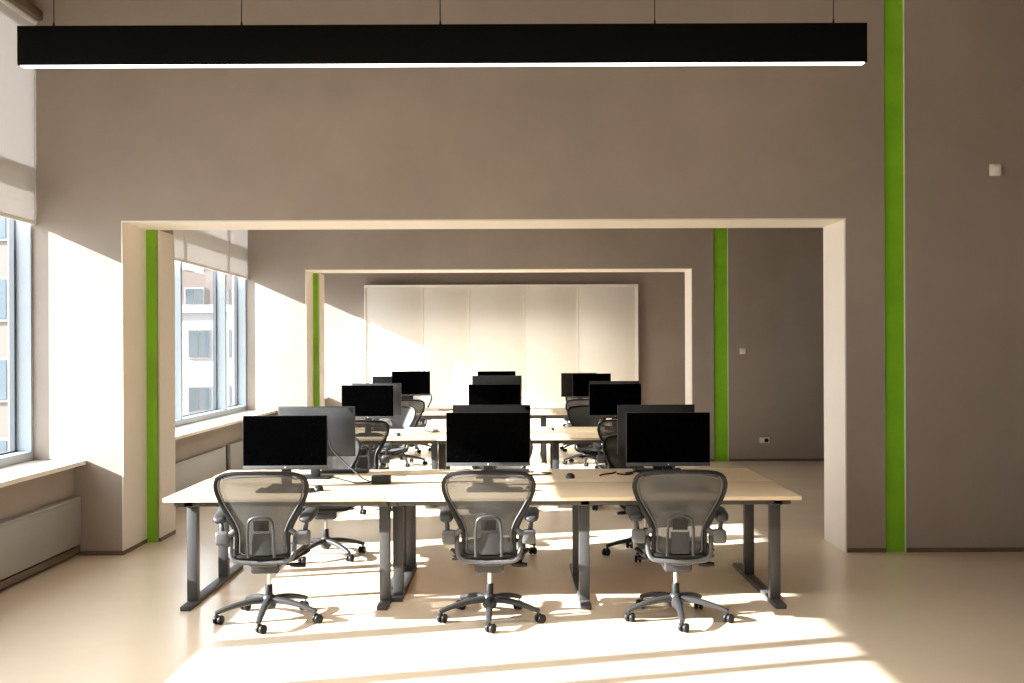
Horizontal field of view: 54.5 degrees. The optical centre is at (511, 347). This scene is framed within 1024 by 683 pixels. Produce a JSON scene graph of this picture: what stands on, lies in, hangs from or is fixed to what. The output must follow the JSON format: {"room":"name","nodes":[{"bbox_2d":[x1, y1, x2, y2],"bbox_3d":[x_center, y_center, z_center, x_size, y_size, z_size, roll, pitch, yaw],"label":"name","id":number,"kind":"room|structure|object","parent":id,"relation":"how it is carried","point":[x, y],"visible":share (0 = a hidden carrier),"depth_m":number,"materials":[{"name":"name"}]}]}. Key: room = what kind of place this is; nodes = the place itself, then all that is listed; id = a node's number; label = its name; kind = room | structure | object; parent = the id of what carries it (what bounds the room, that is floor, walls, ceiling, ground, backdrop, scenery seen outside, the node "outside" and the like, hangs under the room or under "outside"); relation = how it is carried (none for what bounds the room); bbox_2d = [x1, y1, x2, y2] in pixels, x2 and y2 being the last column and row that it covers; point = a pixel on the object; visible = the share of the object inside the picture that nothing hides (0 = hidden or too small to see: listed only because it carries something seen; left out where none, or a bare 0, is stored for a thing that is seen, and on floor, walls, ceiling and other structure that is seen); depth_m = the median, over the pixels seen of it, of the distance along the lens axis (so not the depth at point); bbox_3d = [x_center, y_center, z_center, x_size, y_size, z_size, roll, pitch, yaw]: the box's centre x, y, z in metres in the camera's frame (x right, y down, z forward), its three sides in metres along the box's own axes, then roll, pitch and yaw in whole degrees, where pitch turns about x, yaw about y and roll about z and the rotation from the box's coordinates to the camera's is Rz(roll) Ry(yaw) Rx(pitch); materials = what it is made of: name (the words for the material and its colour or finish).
{"room":"open-plan office","nodes":[
{"label":"open-plan office","id":0,"kind":"room"},
{"bbox_2d":[0,0,269,520],"bbox_3d":[-3.713,-0.686,7.000,0.920,4.800,24.000,0,0,0],"label":"wall","id":1,"kind":"structure","parent":0,"point":[20,498],"depth_m":7.95,"materials":[{"name":"paint"}]},
{"bbox_2d":[0,219,32,467],"bbox_3d":[-4.051,-0.927,5.215,0.165,3.714,6.030,0,0,0],"label":"window","id":2,"kind":"structure","parent":1,"relation":"in","point":[20,233],"depth_m":8.20,"materials":[{"name":"metal"}]},
{"bbox_2d":[0,0,42,224],"bbox_3d":[-3.921,-1.897,7.623,0.098,1.765,1.202,0,0,0],"label":"roller blind","id":3,"kind":"object","parent":1,"relation":"attached to","point":[17,83],"visible":1,"depth_m":7.91,"materials":[{"name":"fabric"}]},
{"bbox_2d":[0,555,74,590],"bbox_3d":[-3.612,1.700,5.215,0.003,0.028,6.030,0,0,0],"label":"baseboard","id":4,"kind":"structure","parent":1,"relation":"attached to","point":[73,555],"depth_m":7.54,"materials":[{"name":"brown wood"}]},
{"bbox_2d":[0,497,80,589],"bbox_3d":[-3.579,1.452,5.300,0.062,0.464,5.800,0,0,0],"label":"radiator","id":5,"kind":"object","parent":1,"relation":"attached to","point":[31,542],"visible":1,"depth_m":7.46,"materials":[{"name":"metal"}]},
{"bbox_2d":[0,497,80,526],"bbox_3d":[-3.580,1.232,5.300,0.062,0.024,5.800,0,0,0],"label":"grille","id":6,"kind":"object","parent":5,"relation":"attached to","point":[52,508],"depth_m":7.51,"materials":[{"name":"grey metal"}]},
{"bbox_2d":[0,460,85,487],"bbox_3d":[-3.844,0.947,5.215,0.645,0.036,6.030,0,0,0],"label":"window sill","id":7,"kind":"structure","parent":1,"relation":"attached to","point":[17,473],"depth_m":7.66,"materials":[{"name":"white stone"}]},
{"bbox_2d":[173,230,184,262],"bbox_3d":[-3.921,-1.903,11.175,0.098,1.755,1.546,0,0,0],"label":"roller blind","id":8,"kind":"object","parent":1,"relation":"attached to","point":[179,234],"visible":0.13,"depth_m":11.78,"materials":[{"name":"fabric"}]},
{"bbox_2d":[175,447,225,492],"bbox_3d":[-3.579,1.452,10.825,0.062,0.464,3.050,0,0,0],"label":"radiator","id":9,"kind":"object","parent":1,"relation":"attached to","point":[193,470],"visible":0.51,"depth_m":11.30,"materials":[{"name":"metal"}]},
{"bbox_2d":[175,447,225,465],"bbox_3d":[-3.580,1.232,10.825,0.062,0.024,3.050,0,0,0],"label":"grille","id":10,"kind":"object","parent":9,"relation":"attached to","point":[191,460],"depth_m":11.37,"materials":[{"name":"beige metal"}]},
{"bbox_2d":[184,230,228,273],"bbox_3d":[-3.921,-1.903,12.875,0.098,1.755,1.846,0,0,0],"label":"roller blind","id":11,"kind":"object","parent":1,"relation":"attached to","point":[208,249],"visible":0.37,"depth_m":12.87,"materials":[{"name":"fabric"}]},
{"bbox_2d":[175,261,245,426],"bbox_3d":[-4.051,-0.927,12.015,0.165,3.714,5.650,0,0,0],"label":"window","id":12,"kind":"structure","parent":1,"relation":"in","point":[220,408],"depth_m":13.77,"materials":[{"name":"metal"}]},
{"bbox_2d":[175,410,275,439],"bbox_3d":[-3.844,0.947,12.015,0.645,0.036,5.650,0,0,0],"label":"windowsill","id":13,"kind":"structure","parent":1,"relation":"attached to","point":[183,431],"depth_m":12.28,"materials":[{"name":"white stone"}]},
{"bbox_2d":[228,230,247,278],"bbox_3d":[-3.921,-1.903,14.318,0.098,1.755,1.032,0,0,0],"label":"roller blind","id":14,"kind":"object","parent":1,"relation":"attached to","point":[237,239],"visible":0.39,"depth_m":14.33,"materials":[{"name":"fabric"}]},
{"bbox_2d":[226,439,254,469],"bbox_3d":[-3.579,1.452,13.650,0.062,0.464,2.200,0,0,0],"label":"radiator","id":15,"kind":"object","parent":1,"relation":"attached to","point":[235,449],"visible":0.27,"depth_m":12.77,"materials":[{"name":"metal"}]},
{"bbox_2d":[226,439,242,446],"bbox_3d":[-3.580,1.232,13.650,0.062,0.024,2.200,0,0,0],"label":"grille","id":16,"kind":"object","parent":15,"relation":"attached to","point":[239,443],"depth_m":12.87,"materials":[{"name":"beige metal"}]},
{"bbox_2d":[323,272,684,419],"bbox_3d":[3.262,-0.713,19.125,14.870,5.200,0.250,0,0,0],"label":"wall","id":17,"kind":"structure","parent":0,"point":[661,295],"depth_m":19.00,"materials":[{"name":"paint"}]},
{"bbox_2d":[0,444,1023,682],"bbox_3d":[3.172,1.788,7.000,14.670,0.200,24.000,0,0,0],"label":"floor","id":18,"kind":"structure","parent":0,"point":[861,617],"depth_m":6.35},
{"bbox_2d":[213,471,322,633],"bbox_3d":[-1.535,1.221,6.232,0.654,0.970,0.650,0,0,-18],"label":"office chair","id":19,"kind":"object","parent":18,"relation":"on","point":[262,509],"visible":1,"depth_m":6.03,"materials":[{"name":"grey fabric"}]},
{"bbox_2d":[163,469,410,610],"bbox_3d":[-1.539,1.341,7.213,1.461,0.730,1.525,0,0,0],"label":"desk","id":20,"kind":"object","parent":18,"relation":"on","point":[336,492],"visible":0.65,"depth_m":6.59,"materials":[{"name":"brown wood"}]},
{"bbox_2d":[243,415,327,471],"bbox_3d":[-1.588,0.724,6.995,0.586,0.504,0.190,0,0,-2],"label":"monitor","id":21,"kind":"object","parent":20,"relation":"on","point":[283,442],"visible":0.79,"depth_m":6.96,"materials":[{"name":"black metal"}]},
{"bbox_2d":[278,406,355,478],"bbox_3d":[-1.474,0.708,7.475,0.586,0.535,0.190,0,0,3],"label":"monitor","id":22,"kind":"object","parent":20,"relation":"on","point":[340,419],"visible":0.38,"depth_m":7.47,"materials":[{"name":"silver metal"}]},
{"bbox_2d":[328,440,370,480],"bbox_3d":[-1.190,0.828,7.333,0.414,0.291,0.034,0,0,32],"label":"power cable","id":23,"kind":"object","parent":22,"relation":"hanging from","point":[334,452],"visible":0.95,"depth_m":7.38,"materials":[{"name":"plastic"}]},
{"bbox_2d":[314,484,323,491],"bbox_3d":[-1.321,0.955,6.800,0.066,0.040,0.106,0,0,0],"label":"mouse","id":24,"kind":"object","parent":20,"relation":"on","point":[318,488],"visible":1,"depth_m":6.76,"materials":[{"name":"black plastic"}]},
{"bbox_2d":[320,469,369,472],"bbox_3d":[-1.311,0.964,7.780,0.380,0.019,0.130,0,0,0],"label":"keyboard","id":25,"kind":"object","parent":20,"relation":"on","point":[322,470],"visible":0.91,"depth_m":7.73,"materials":[{"name":"black plastic"}]},
{"bbox_2d":[334,477,370,483],"bbox_3d":[-1.199,0.967,7.261,0.401,0.011,0.092,0,0,40],"label":"power cable","id":26,"kind":"object","parent":20,"relation":"on","point":[334,477],"visible":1,"depth_m":7.17,"materials":[{"name":"plastic"}]},
{"bbox_2d":[371,475,390,483],"bbox_3d":[-0.941,0.946,7.170,0.136,0.056,0.120,0,0,-3],"label":"box","id":27,"kind":"object","parent":20,"relation":"on","point":[375,479],"visible":1,"depth_m":7.11,"materials":[{"name":"plastic"}]},
{"bbox_2d":[298,437,365,562],"bbox_3d":[-1.516,1.221,8.159,0.654,0.970,0.650,0,0,-24],"label":"office chair","id":28,"kind":"object","parent":18,"relation":"on","point":[325,513],"visible":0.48,"depth_m":8.13,"materials":[{"name":"plastic"}]},
{"bbox_2d":[354,420,392,514],"bbox_3d":[-1.585,1.221,10.482,0.654,0.970,0.650,0,0,-22],"label":"office chair","id":29,"kind":"object","parent":18,"relation":"on","point":[372,435],"visible":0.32,"depth_m":10.28,"materials":[{"name":"fabric"}]},
{"bbox_2d":[378,406,415,469],"bbox_3d":[-1.543,1.221,12.403,0.654,0.970,0.650,0,0,5],"label":"office chair","id":30,"kind":"object","parent":18,"relation":"on","point":[407,418],"visible":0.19,"depth_m":12.56,"materials":[{"name":"fabric"}]},
{"bbox_2d":[382,399,427,466],"bbox_3d":[-1.603,1.221,14.510,0.654,0.970,0.650,0,0,-32],"label":"office chair","id":31,"kind":"object","parent":18,"relation":"on","point":[418,405],"visible":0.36,"depth_m":14.37,"materials":[{"name":"plastic"}]},
{"bbox_2d":[371,408,452,419],"bbox_3d":[-1.539,1.341,15.492,1.461,0.730,1.525,0,0,0],"label":"desk","id":32,"kind":"object","parent":18,"relation":"on","point":[429,413],"visible":0.02,"depth_m":15.03,"materials":[{"name":"brown wood"}]},
{"bbox_2d":[372,376,408,399],"bbox_3d":[-1.930,0.712,15.755,0.586,0.530,0.190,0,0,6],"label":"monitor","id":33,"kind":"object","parent":32,"relation":"on","point":[375,379],"visible":0.13,"depth_m":15.77,"materials":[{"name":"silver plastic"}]},
{"bbox_2d":[392,371,429,398],"bbox_3d":[-1.550,0.666,15.275,0.586,0.620,0.190,0,0,-7],"label":"monitor","id":34,"kind":"object","parent":32,"relation":"on","point":[413,383],"visible":0.72,"depth_m":15.24,"materials":[{"name":"black plastic"}]},
{"bbox_2d":[385,427,445,468],"bbox_3d":[-1.539,1.341,11.463,1.461,0.730,1.525,0,0,0],"label":"desk","id":35,"kind":"object","parent":18,"relation":"on","point":[409,435],"visible":0.23,"depth_m":10.84,"materials":[{"name":"brown wood"}]},
{"bbox_2d":[341,385,393,419],"bbox_3d":[-1.627,0.698,11.245,0.586,0.557,0.190,0,0,0],"label":"monitor","id":36,"kind":"object","parent":35,"relation":"on","point":[370,402],"visible":0.72,"depth_m":11.21,"materials":[{"name":"black plastic"}]},
{"bbox_2d":[352,383,401,419],"bbox_3d":[-1.599,0.696,11.725,0.586,0.560,0.190,0,0,3],"label":"monitor","id":37,"kind":"object","parent":35,"relation":"on","point":[397,386],"visible":0.19,"depth_m":11.73,"materials":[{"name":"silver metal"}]},
{"bbox_2d":[406,394,431,452],"bbox_3d":[-1.644,1.221,16.435,0.654,0.970,0.650,0,0,-4],"label":"office chair","id":38,"kind":"object","parent":18,"relation":"on","point":[427,399],"visible":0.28,"depth_m":16.59,"materials":[{"name":"plastic"}]},
{"bbox_2d":[437,470,545,633],"bbox_3d":[-0.151,1.215,6.233,0.654,0.970,0.650,0,0,-15],"label":"office chair","id":39,"kind":"object","parent":18,"relation":"on","point":[488,508],"visible":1,"depth_m":6.03,"materials":[{"name":"fabric"}]},
{"bbox_2d":[364,284,638,426],"bbox_3d":[-0.199,0.251,18.887,5.174,2.900,0.215,0,0,0],"label":"tall cabinet","id":40,"kind":"object","parent":18,"relation":"on","point":[539,332],"visible":0.6,"depth_m":18.80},
{"bbox_2d":[471,441,536,561],"bbox_3d":[-0.114,1.215,8.156,0.654,0.970,0.650,0,0,-10],"label":"office chair","id":41,"kind":"object","parent":18,"relation":"on","point":[533,550],"visible":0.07,"depth_m":8.34,"materials":[{"name":"plastic"}]},
{"bbox_2d":[437,427,674,505],"bbox_3d":[0.538,1.333,11.463,2.693,0.730,1.525,0,0,0],"label":"desk","id":42,"kind":"object","parent":18,"relation":"on","point":[539,435],"visible":0.31,"depth_m":10.99,"materials":[{"name":"brown wood"}]},
{"bbox_2d":[468,384,519,404],"bbox_3d":[-0.197,0.690,11.245,0.586,0.562,0.190,0,0,0],"label":"monitor","id":43,"kind":"object","parent":42,"relation":"on","point":[478,394],"visible":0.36,"depth_m":11.21,"materials":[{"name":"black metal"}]},
{"bbox_2d":[472,375,521,404],"bbox_3d":[-0.177,0.648,11.725,0.586,0.645,0.190,0,0,0],"label":"monitor","id":44,"kind":"object","parent":42,"relation":"on","point":[514,379],"visible":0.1,"depth_m":11.73,"materials":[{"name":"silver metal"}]},
{"bbox_2d":[533,443,601,443],"bbox_3d":[0.537,1.054,11.470,2.393,0.080,0.240,0,0,0],"label":"cable tray","id":45,"kind":"object","parent":42,"relation":"on","point":[533,443],"depth_m":11.35,"materials":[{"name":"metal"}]},
{"bbox_2d":[590,381,638,383],"bbox_3d":[1.214,0.678,11.725,0.586,0.575,0.190,0,0,-3],"label":"monitor","id":46,"kind":"object","parent":42,"relation":"on","point":[591,382],"visible":0.12,"depth_m":11.74,"materials":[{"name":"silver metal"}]},
{"bbox_2d":[589,384,640,418],"bbox_3d":[1.163,0.684,11.245,0.586,0.562,0.190,0,0,0],"label":"monitor","id":47,"kind":"object","parent":42,"relation":"on","point":[604,399],"visible":0.7,"depth_m":11.21,"materials":[{"name":"black plastic"}]},
{"bbox_2d":[531,407,611,462],"bbox_3d":[0.538,1.333,15.492,2.693,0.730,1.525,0,0,0],"label":"desk","id":48,"kind":"object","parent":18,"relation":"on","point":[542,413],"visible":0.27,"depth_m":14.94,"materials":[{"name":"brown wood"}]},
{"bbox_2d":[477,371,515,375],"bbox_3d":[-0.237,0.663,15.275,0.586,0.615,0.190,0,0,0],"label":"monitor","id":49,"kind":"object","parent":48,"relation":"on","point":[479,373],"visible":0.07,"depth_m":15.23,"materials":[{"name":"black plastic"}]},
{"bbox_2d":[561,373,581,398],"bbox_3d":[1.069,0.681,15.756,0.586,0.570,0.190,0,0,-14],"label":"monitor","id":50,"kind":"object","parent":48,"relation":"on","point":[566,378],"visible":0.23,"depth_m":15.71,"materials":[{"name":"black plastic"}]},
{"bbox_2d":[531,417,611,418],"bbox_3d":[0.537,1.054,15.500,2.393,0.080,0.240,0,0,0],"label":"cable tray","id":51,"kind":"object","parent":48,"relation":"on","point":[531,417],"depth_m":15.38,"materials":[{"name":"metal"}]},
{"bbox_2d":[573,373,610,397],"bbox_3d":[1.223,0.678,15.275,0.586,0.575,0.190,0,0,0],"label":"monitor","id":52,"kind":"object","parent":48,"relation":"on","point":[581,382],"visible":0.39,"depth_m":15.23,"materials":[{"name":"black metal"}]},
{"bbox_2d":[560,397,588,451],"bbox_3d":[1.117,1.210,16.434,0.654,0.970,0.650,0,0,2],"label":"office chair","id":53,"kind":"object","parent":18,"relation":"on","point":[564,449],"visible":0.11,"depth_m":16.57,"materials":[{"name":"plastic"}]},
{"bbox_2d":[563,399,607,466],"bbox_3d":[1.054,1.211,14.513,0.654,0.970,0.650,0,0,-12],"label":"office chair","id":54,"kind":"object","parent":18,"relation":"on","point":[573,402],"visible":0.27,"depth_m":14.29,"materials":[{"name":"plastic"}]},
{"bbox_2d":[567,405,605,468],"bbox_3d":[1.060,1.211,12.411,0.654,0.970,0.650,0,0,-44],"label":"office chair","id":55,"kind":"object","parent":18,"relation":"on","point":[578,415],"visible":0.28,"depth_m":12.55,"materials":[{"name":"fabric"}]},
{"bbox_2d":[387,468,801,609],"bbox_3d":[0.538,1.333,7.213,2.693,0.730,1.525,0,0,0],"label":"desk","id":56,"kind":"object","parent":18,"relation":"on","point":[747,488],"visible":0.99,"depth_m":6.74,"materials":[{"name":"brown wood"}]},
{"bbox_2d":[446,412,529,469],"bbox_3d":[-0.167,0.711,6.995,0.586,0.520,0.190,0,0,0],"label":"monitor","id":57,"kind":"object","parent":56,"relation":"on","point":[487,440],"visible":0.84,"depth_m":6.96,"materials":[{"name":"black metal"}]},
{"bbox_2d":[453,405,530,469],"bbox_3d":[-0.152,0.700,7.475,0.586,0.542,0.190,0,0,0],"label":"monitor","id":58,"kind":"object","parent":56,"relation":"on","point":[456,408],"visible":0.16,"depth_m":7.49,"materials":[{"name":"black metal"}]},
{"bbox_2d":[482,468,529,472],"bbox_3d":[-0.051,0.959,7.780,0.380,0.019,0.130,0,0,0],"label":"keyboard","id":59,"kind":"object","parent":56,"relation":"on","point":[527,470],"visible":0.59,"depth_m":7.77,"materials":[{"name":"black plastic"}]},
{"bbox_2d":[531,472,551,474],"bbox_3d":[0.191,0.962,7.615,0.252,0.009,0.132,0,0,-26],"label":"loose cable","id":60,"kind":"object","parent":56,"relation":"on","point":[547,473],"visible":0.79,"depth_m":7.59,"materials":[{"name":"black plastic"}]},
{"bbox_2d":[566,473,574,478],"bbox_3d":[0.434,0.948,7.420,0.066,0.040,0.106,0,0,-11],"label":"mouse","id":61,"kind":"object","parent":56,"relation":"on","point":[568,475],"visible":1,"depth_m":7.38,"materials":[{"name":"plastic"}]},
{"bbox_2d":[617,471,635,474],"bbox_3d":[0.900,0.959,7.617,0.186,0.011,0.089,0,0,-37],"label":"loose cable","id":62,"kind":"object","parent":56,"relation":"on","point":[631,472],"visible":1,"depth_m":7.58,"materials":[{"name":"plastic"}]},
{"bbox_2d":[617,404,694,469],"bbox_3d":[1.089,0.697,7.475,0.586,0.538,0.190,0,0,-3],"label":"monitor","id":63,"kind":"object","parent":56,"relation":"on","point":[621,409],"visible":0.2,"depth_m":7.48,"materials":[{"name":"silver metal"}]},
{"bbox_2d":[632,468,679,471],"bbox_3d":[1.139,0.954,7.780,0.380,0.019,0.130,0,0,0],"label":"keyboard","id":64,"kind":"object","parent":56,"relation":"on","point":[634,469],"visible":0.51,"depth_m":7.74,"materials":[{"name":"black plastic"}]},
{"bbox_2d":[626,412,709,469],"bbox_3d":[1.093,0.708,6.995,0.586,0.515,0.190,0,0,0],"label":"monitor","id":65,"kind":"object","parent":56,"relation":"on","point":[666,440],"visible":0.8,"depth_m":6.96,"materials":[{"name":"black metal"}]},
{"bbox_2d":[592,419,625,510],"bbox_3d":[1.145,1.210,10.482,0.654,0.970,0.650,0,0,-18],"label":"office chair","id":66,"kind":"object","parent":18,"relation":"on","point":[605,428],"visible":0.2,"depth_m":10.26,"materials":[{"name":"plastic"}]},
{"bbox_2d":[602,434,674,562],"bbox_3d":[1.103,1.210,8.160,0.654,0.970,0.650,0,0,-32],"label":"office chair","id":67,"kind":"object","parent":18,"relation":"on","point":[610,443],"visible":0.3,"depth_m":8.29,"materials":[{"name":"plastic"}]},
{"bbox_2d":[625,469,734,632],"bbox_3d":[1.014,1.211,6.233,0.654,0.970,0.650,0,0,-13],"label":"office chair","id":68,"kind":"object","parent":18,"relation":"on","point":[679,507],"visible":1,"depth_m":6.02,"materials":[{"name":"fabric"}]},
{"bbox_2d":[7,0,1023,554],"bbox_3d":[3.162,-0.712,8.710,14.670,4.800,0.960,0,0,0],"label":"wall","id":69,"kind":"structure","parent":0,"point":[113,146],"depth_m":8.23,"materials":[{"name":"paint"}]},
{"bbox_2d":[146,230,157,541],"bbox_3d":[-3.180,0.330,8.775,0.093,2.765,0.030,0,0,0],"label":"trim","id":70,"kind":"structure","parent":69,"relation":"attached to","point":[151,235],"depth_m":8.76,"materials":[{"name":"green paint"}]},
{"bbox_2d":[121,218,846,551],"bbox_3d":[-0.231,0.318,8.710,5.995,2.765,0.960,0,0,0],"label":"trim","id":71,"kind":"structure","parent":69,"relation":"attached to","point":[133,233],"depth_m":8.53,"materials":[{"name":"paint"}]},
{"bbox_2d":[77,530,1023,554],"bbox_3d":[3.456,1.669,8.704,14.100,0.035,0.972,0,0,0],"label":"baseboard","id":72,"kind":"structure","parent":69,"relation":"attached to","point":[982,549],"depth_m":8.22,"materials":[{"name":"brown"}]},
{"bbox_2d":[884,0,904,551],"bbox_3d":[3.167,-0.712,8.265,0.162,4.800,0.030,0,0,0],"label":"trim","id":73,"kind":"structure","parent":69,"relation":"attached to","point":[893,9],"depth_m":8.25,"materials":[{"name":"green paint"}]},
{"bbox_2d":[903,0,905,551],"bbox_3d":[3.250,-0.713,8.256,0.004,4.800,0.048,0,0,0],"label":"trim","id":74,"kind":"structure","parent":69,"relation":"attached to","point":[903,0],"depth_m":8.24,"materials":[{"name":"paint"}]},
{"bbox_2d":[989,164,1001,175],"bbox_3d":[3.994,-1.470,8.213,0.100,0.100,0.034,0,0,0],"label":"wall sensor","id":75,"kind":"object","parent":69,"relation":"attached to","point":[994,169],"visible":1,"depth_m":8.20,"materials":[{"name":"white plastic"}]},
{"bbox_2d":[232,228,823,458],"bbox_3d":[3.162,-0.712,15.320,14.670,4.800,0.960,0,0,0],"label":"wall","id":76,"kind":"structure","parent":0,"point":[776,388],"depth_m":14.84,"materials":[{"name":"paint"}]},
{"bbox_2d":[313,273,318,405],"bbox_3d":[-3.035,0.272,15.385,0.083,2.880,0.030,0,0,0],"label":"trim","id":77,"kind":"structure","parent":76,"relation":"attached to","point":[315,275],"depth_m":15.37,"materials":[{"name":"green paint"}]},
{"bbox_2d":[305,268,692,405],"bbox_3d":[-0.194,0.261,15.320,5.770,2.880,0.960,0,0,0],"label":"trim","id":78,"kind":"structure","parent":76,"relation":"attached to","point":[688,271],"depth_m":15.11,"materials":[{"name":"paint"}]},
{"bbox_2d":[713,228,727,460],"bbox_3d":[3.115,-0.712,14.875,0.207,4.800,0.030,0,0,0],"label":"trim","id":79,"kind":"structure","parent":76,"relation":"attached to","point":[719,234],"depth_m":14.86,"materials":[{"name":"green paint"}]},
{"bbox_2d":[727,228,728,460],"bbox_3d":[3.220,-0.712,14.866,0.004,4.800,0.048,0,0,0],"label":"trim","id":80,"kind":"structure","parent":76,"relation":"attached to","point":[727,228],"depth_m":14.85,"materials":[{"name":"paint"}]},
{"bbox_2d":[740,348,745,353],"bbox_3d":[3.440,0.047,14.830,0.090,0.090,0.020,0,0,0],"label":"light switch","id":81,"kind":"object","parent":76,"relation":"attached to","point":[742,350],"visible":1,"depth_m":14.83,"materials":[{"name":"white plastic"}]},
{"bbox_2d":[759,437,769,442],"bbox_3d":[3.765,1.376,14.832,0.150,0.084,0.016,0,0,0],"label":"wall socket","id":82,"kind":"object","parent":76,"relation":"attached to","point":[761,439],"visible":1,"depth_m":14.83,"materials":[{"name":"white plastic"}]},
{"bbox_2d":[710,458,823,460],"bbox_3d":[3.456,1.669,14.834,14.100,0.035,0.012,0,0,0],"label":"baseboard","id":83,"kind":"structure","parent":76,"relation":"attached to","point":[808,459],"depth_m":14.83,"materials":[{"name":"brown wood"}]},
{"bbox_3d":[3.153,-3.212,7.000,14.670,0.200,24.000,0,0,0],"label":"ceiling","id":84,"kind":"structure","parent":0,"visible":0},
{"bbox_2d":[17,0,866,67],"bbox_3d":[-0.354,-2.263,5.027,4.274,1.672,0.055,0,0,0],"label":"pendant light","id":85,"kind":"object","parent":84,"relation":"hanging from","point":[633,44],"visible":1,"depth_m":5.00,"materials":[{"name":"plastic"}]},
{"bbox_2d":[20,62,864,67],"bbox_3d":[-0.350,-1.430,5.027,4.250,0.006,0.043,0,0,0],"label":"diffuser","id":86,"kind":"object","parent":85,"relation":"attached to","point":[22,64],"depth_m":5.01,"materials":[{"name":"white plastic"}]},
{"label":"outside","id":87,"kind":"structure","parent":0,"visible":0},
{"bbox_3d":[-82.193,11.116,70.000,155.530,0.200,300.000,0,0,0],"label":"street","id":88,"kind":"object","parent":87,"visible":0},
{"bbox_2d":[0,216,7,452],"bbox_3d":[-31.258,-1.930,46.000,26.100,25.500,8.600,0,0,0],"label":"apartment building","id":89,"kind":"structure","parent":88,"relation":"on","point":[3,221],"depth_m":41.90,"materials":[{"name":"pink brick"}]},
{"bbox_2d":[182,262,231,304],"bbox_3d":[-33.997,0.831,83.000,24.600,20.000,18.600,0,0,0],"label":"apartment building","id":90,"kind":"structure","parent":88,"relation":"on","point":[197,282],"depth_m":74.01,"materials":[{"name":"pink concrete"}]},
{"bbox_2d":[182,305,232,414],"bbox_3d":[-29.085,4.062,66.500,22.400,13.500,7.600,0,0,0],"label":"apartment building","id":91,"kind":"structure","parent":88,"relation":"on","point":[197,320],"depth_m":62.99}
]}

